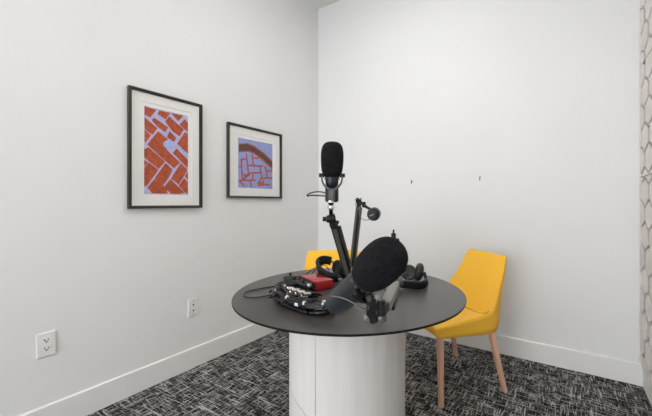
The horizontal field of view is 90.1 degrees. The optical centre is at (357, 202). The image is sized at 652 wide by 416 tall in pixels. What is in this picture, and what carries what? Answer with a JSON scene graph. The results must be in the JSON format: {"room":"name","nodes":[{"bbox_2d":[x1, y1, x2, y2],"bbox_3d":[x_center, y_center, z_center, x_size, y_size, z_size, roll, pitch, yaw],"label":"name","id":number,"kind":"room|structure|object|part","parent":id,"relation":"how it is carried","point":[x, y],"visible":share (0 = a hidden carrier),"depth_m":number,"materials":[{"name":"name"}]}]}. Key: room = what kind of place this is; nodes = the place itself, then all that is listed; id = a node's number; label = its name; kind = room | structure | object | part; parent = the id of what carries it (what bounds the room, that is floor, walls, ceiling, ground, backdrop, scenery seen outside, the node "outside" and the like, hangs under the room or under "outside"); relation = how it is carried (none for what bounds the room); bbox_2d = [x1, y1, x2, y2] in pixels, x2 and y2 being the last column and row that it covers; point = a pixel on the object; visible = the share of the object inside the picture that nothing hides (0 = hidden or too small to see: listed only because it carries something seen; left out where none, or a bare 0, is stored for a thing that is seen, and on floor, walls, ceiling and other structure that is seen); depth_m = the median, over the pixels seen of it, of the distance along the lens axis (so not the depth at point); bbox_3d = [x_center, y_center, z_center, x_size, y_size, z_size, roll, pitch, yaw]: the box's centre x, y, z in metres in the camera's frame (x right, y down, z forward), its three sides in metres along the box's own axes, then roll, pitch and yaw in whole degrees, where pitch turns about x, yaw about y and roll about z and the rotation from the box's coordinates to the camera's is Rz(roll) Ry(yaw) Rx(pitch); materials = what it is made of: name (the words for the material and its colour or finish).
{"room":"studio","nodes":[
{"label":"studio","id":0,"kind":"room"},
{"bbox_2d":[0,0,317,415],"bbox_3d":[-1.937,-0.427,0.933,0.100,3.055,5.616,0,0,32],"label":"wall","id":1,"kind":"structure","parent":0,"point":[115,283],"depth_m":1.83,"materials":[{"name":"paint"}]},
{"bbox_2d":[36,330,55,358],"bbox_3d":[-1.484,0.677,1.546,0.010,0.115,0.070,0,0,32],"label":"wall outlet","id":2,"kind":"object","parent":1,"relation":"attached to","point":[46,341],"visible":1,"depth_m":1.54,"materials":[{"name":"white plastic"}]},
{"bbox_2d":[41,345,50,351],"bbox_3d":[-1.482,0.697,1.545,0.003,0.025,0.034,0,0,32],"label":"receptacle","id":3,"kind":"object","parent":2,"relation":"attached to","point":[44,348],"depth_m":1.54,"materials":[{"name":"white plastic"}]},
{"bbox_2d":[41,337,50,343],"bbox_3d":[-1.482,0.658,1.545,0.003,0.025,0.034,0,0,32],"label":"receptacle","id":4,"kind":"object","parent":2,"relation":"attached to","point":[44,340],"depth_m":1.54,"materials":[{"name":"white plastic"}]},
{"bbox_2d":[19,324,276,415],"bbox_3d":[-1.889,1.034,0.903,0.013,0.132,5.616,0,0,32],"label":"baseboard","id":5,"kind":"structure","parent":1,"relation":"attached to","point":[90,400],"depth_m":1.91,"materials":[{"name":"paint"}]},
{"bbox_2d":[127,85,202,208],"bbox_3d":[-1.177,-0.313,2.016,0.026,0.698,0.442,0,0,32],"label":"framed picture","id":6,"kind":"object","parent":1,"relation":"attached to","point":[165,132],"visible":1,"depth_m":1.99,"materials":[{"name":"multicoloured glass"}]},
{"bbox_2d":[140,101,190,198],"bbox_3d":[-1.182,-0.313,2.020,0.005,0.686,0.430,0,0,32],"label":"print","id":7,"kind":"object","parent":6,"relation":"attached to","point":[165,126],"depth_m":2.01},
{"bbox_2d":[188,297,197,316],"bbox_3d":[-1.095,0.701,2.162,0.008,0.115,0.070,0,0,32],"label":"outlet","id":8,"kind":"object","parent":1,"relation":"attached to","point":[192,303],"visible":1,"depth_m":2.16,"materials":[{"name":"white plastic"}]},
{"bbox_2d":[226,122,281,198],"bbox_3d":[-0.807,-0.312,2.599,0.026,0.558,0.537,0,0,32],"label":"framed picture","id":9,"kind":"object","parent":1,"relation":"attached to","point":[253,155],"visible":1,"depth_m":2.57,"materials":[{"name":"black wood"}]},
{"bbox_2d":[236,134,273,191],"bbox_3d":[-0.813,-0.312,2.603,0.005,0.546,0.525,0,0,32],"label":"print","id":10,"kind":"object","parent":9,"relation":"attached to","point":[254,152],"depth_m":2.59,"materials":[{"name":"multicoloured paper"}]},
{"bbox_2d":[307,0,339,8],"bbox_3d":[-0.837,-2.005,0.236,2.706,0.100,5.816,0,0,32],"label":"ceiling","id":11,"kind":"structure","parent":0,"point":[318,4],"depth_m":3.17,"materials":[{"name":"paint"}]},
{"bbox_2d":[87,330,651,415],"bbox_3d":[-0.837,1.150,0.236,2.706,0.100,5.816,0,0,32],"label":"floor","id":12,"kind":"structure","parent":0,"point":[250,379],"depth_m":1.89,"materials":[{"name":"carpet"}]},
{"bbox_2d":[304,250,359,269],"bbox_3d":[-0.116,0.712,1.948,0.491,0.775,0.524,0,0,-10],"label":"dining chair","id":13,"kind":"object","parent":12,"relation":"on","point":[310,263],"visible":0.1,"depth_m":2.17,"materials":[{"name":"yellow fabric"}]},
{"bbox_2d":[232,268,466,415],"bbox_3d":[-0.029,0.730,1.337,0.912,0.741,0.912,0,0,32],"label":"round table","id":14,"kind":"object","parent":12,"relation":"on","point":[346,364],"visible":0.61,"depth_m":1.12,"materials":[{"name":"grey laminate"}]},
{"bbox_2d":[243,286,274,297],"bbox_3d":[-0.366,0.356,1.292,0.182,0.004,0.120,0,0,-39],"label":"cable","id":15,"kind":"object","parent":14,"relation":"on","point":[270,286],"visible":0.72,"depth_m":1.25,"materials":[{"name":"rubber"}]},
{"bbox_2d":[284,273,296,280],"bbox_3d":[-0.302,0.339,1.456,0.050,0.041,0.036,0,0,9],"label":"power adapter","id":16,"kind":"object","parent":14,"relation":"on","point":[290,276],"visible":0.81,"depth_m":1.45,"materials":[{"name":"black plastic"}]},
{"bbox_3d":[-0.216,0.903,1.326,0.118,0.391,0.406,0,0,-4],"label":"veneer panel","id":17,"kind":"part","parent":14,"relation":"part of","materials":[{"name":"white wood"}]},
{"bbox_2d":[268,280,331,314],"bbox_3d":[-0.203,0.334,1.154,0.194,0.050,0.381,0,0,-34],"label":"cable bundle","id":18,"kind":"object","parent":14,"relation":"on","point":[287,294],"visible":0.95,"depth_m":1.10,"materials":[{"name":"rubber"}]},
{"bbox_3d":[-0.167,0.573,1.334,0.258,0.405,0.330,0,0,32],"label":"veneer panel","id":19,"kind":"part","parent":14,"relation":"part of","materials":[{"name":"white wood"}]},
{"bbox_2d":[299,273,332,290],"bbox_3d":[-0.182,0.340,1.383,0.098,0.039,0.152,0,0,-35],"label":"audio interface","id":20,"kind":"object","parent":14,"relation":"on","point":[319,282],"visible":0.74,"depth_m":1.34,"materials":[{"name":"red plastic"}]},
{"bbox_3d":[-0.213,0.338,1.361,0.003,0.030,0.145,0,0,-35],"label":"panel","id":21,"kind":"part","parent":20,"relation":"part of","materials":[{"name":"black plastic"}]},
{"bbox_2d":[297,256,344,281],"bbox_3d":[-0.157,0.310,1.528,0.285,0.102,0.153,0,0,9],"label":"headphones","id":22,"kind":"object","parent":14,"relation":"on","point":[337,269],"visible":0.62,"depth_m":1.53,"materials":[{"name":"black plastic"}]},
{"bbox_2d":[339,266,344,278],"bbox_3d":[-0.062,0.319,1.466,0.024,0.068,0.068,0,0,-42],"label":"ear cup","id":23,"kind":"object","parent":22,"relation":"on","point":[341,273],"depth_m":1.46,"materials":[{"name":"black plastic"}]},
{"bbox_2d":[322,203,351,277],"bbox_3d":[-0.071,0.181,1.361,0.062,0.357,0.180,0,0,37],"label":"boom arm","id":24,"kind":"object","parent":14,"relation":"on","point":[338,236],"visible":0.84,"depth_m":1.33,"materials":[{"name":"black metal"}]},
{"bbox_2d":[306,141,344,202],"bbox_3d":[-0.122,-0.121,1.298,0.140,0.248,0.092,0,0,-29],"label":"microphone","id":25,"kind":"object","parent":24,"relation":"on","point":[332,155],"visible":1,"depth_m":1.28,"materials":[{"name":"black plastic"}]},
{"bbox_2d":[325,177,338,187],"bbox_3d":[-0.101,-0.076,1.298,0.054,0.047,0.054,0,0,32],"label":"grille","id":26,"kind":"object","parent":25,"relation":"attached to","point":[331,182],"depth_m":1.28,"materials":[{"name":"black metal"}]},
{"bbox_3d":[-0.052,0.201,1.361,0.021,0.214,0.106,0,0,34],"label":"plate","id":27,"kind":"part","parent":24,"relation":"part of","materials":[{"name":"black metal"}]},
{"bbox_2d":[350,197,370,266],"bbox_3d":[0.015,0.167,1.553,0.142,0.385,0.062,0,0,8],"label":"boom arm","id":28,"kind":"object","parent":14,"relation":"on","point":[357,220],"visible":0.81,"depth_m":1.55,"materials":[{"name":"black metal"}]},
{"bbox_2d":[359,206,380,220],"bbox_3d":[0.068,0.052,1.526,0.100,0.070,0.084,0,0,-23],"label":"microphone","id":29,"kind":"object","parent":28,"relation":"attached to","point":[373,214],"visible":0.99,"depth_m":1.50,"materials":[{"name":"black metal"}]},
{"bbox_2d":[363,230,402,323],"bbox_3d":[0.082,0.228,1.026,0.136,0.262,0.858,0,0,0],"label":"boom arm","id":30,"kind":"object","parent":14,"relation":"on","point":[388,302],"visible":0.56,"depth_m":0.61,"materials":[{"name":"black metal"}]},
{"bbox_2d":[325,236,407,315],"bbox_3d":[0.012,0.148,0.623,0.085,0.177,0.206,0,0,-35],"label":"microphone","id":31,"kind":"object","parent":30,"relation":"attached to","point":[383,260],"visible":1,"depth_m":0.56,"materials":[{"name":"black plastic"}]},
{"bbox_2d":[331,296,368,309],"bbox_3d":[-0.024,0.189,0.623,0.100,0.020,0.032,0,0,38],"label":"microphone cable","id":32,"kind":"object","parent":31,"relation":"attached to","point":[331,296],"visible":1,"depth_m":0.60,"materials":[{"name":"grey rubber"}]},
{"bbox_3d":[-0.003,0.167,0.587,0.014,0.019,0.019,0,0,24],"label":"yoke knob","id":33,"kind":"part","parent":31,"relation":"part of","materials":[{"name":"black metal"}]},
{"bbox_3d":[0.046,0.203,0.620,0.017,0.032,0.016,0,0,32],"label":"swivel post","id":34,"kind":"part","parent":30,"relation":"part of","materials":[{"name":"black plastic"}]},
{"bbox_2d":[384,263,427,289],"bbox_3d":[0.216,0.315,1.383,0.238,0.090,0.141,0,0,-40],"label":"headphones","id":35,"kind":"object","parent":14,"relation":"on","point":[411,273],"visible":0.66,"depth_m":1.41,"materials":[{"name":"black plastic"}]},
{"bbox_2d":[419,264,423,280],"bbox_3d":[0.283,0.313,1.444,0.028,0.078,0.080,0,0,4],"label":"ear cup","id":36,"kind":"object","parent":35,"relation":"on","point":[421,268],"depth_m":1.41,"materials":[{"name":"black plastic"}]},
{"bbox_2d":[405,249,507,407],"bbox_3d":[0.605,0.712,2.040,0.524,0.775,0.491,0,0,-19],"label":"dining chair","id":37,"kind":"object","parent":12,"relation":"on","point":[480,275],"visible":0.66,"depth_m":1.92,"materials":[{"name":"yellow fabric"}]},
{"bbox_3d":[0.454,0.907,1.760,0.040,0.385,0.056,0,0,-19],"label":"leg","id":38,"kind":"part","parent":37,"relation":"part of","materials":[{"name":"brown wood"}]},
{"bbox_3d":[0.673,0.907,2.290,0.119,0.385,0.036,0,0,-35],"label":"leg","id":39,"kind":"part","parent":37,"relation":"part of","materials":[{"name":"brown wood"}]},
{"bbox_3d":[0.811,0.907,1.882,0.119,0.385,0.036,0,0,-3],"label":"leg","id":40,"kind":"part","parent":37,"relation":"part of","materials":[{"name":"brown wood"}]},
{"bbox_2d":[318,0,643,362],"bbox_3d":[0.693,-0.427,2.650,2.706,3.055,0.100,0,0,32],"label":"wall","id":41,"kind":"structure","parent":0,"point":[538,99],"depth_m":2.34,"materials":[{"name":"paint"}]},
{"bbox_2d":[409,329,642,386],"bbox_3d":[0.662,1.034,2.603,2.480,0.132,0.013,0,0,32],"label":"baseboard","id":42,"kind":"structure","parent":41,"relation":"attached to","point":[630,372],"depth_m":2.16,"materials":[{"name":"paint"}]},
{"bbox_2d":[640,0,651,387],"bbox_3d":[0.253,-0.427,-0.454,0.127,3.055,5.616,0,0,32],"label":"wall","id":43,"kind":"structure","parent":0,"point":[645,5],"depth_m":1.83,"materials":[{"name":"patterned wallpaper"}]},
{"bbox_2d":[643,371,651,405],"bbox_3d":[0.217,1.034,-0.431,0.013,0.132,5.616,0,0,32],"label":"baseboard","id":44,"kind":"structure","parent":43,"relation":"attached to","point":[646,383],"depth_m":1.83,"materials":[{"name":"paint"}]}
]}

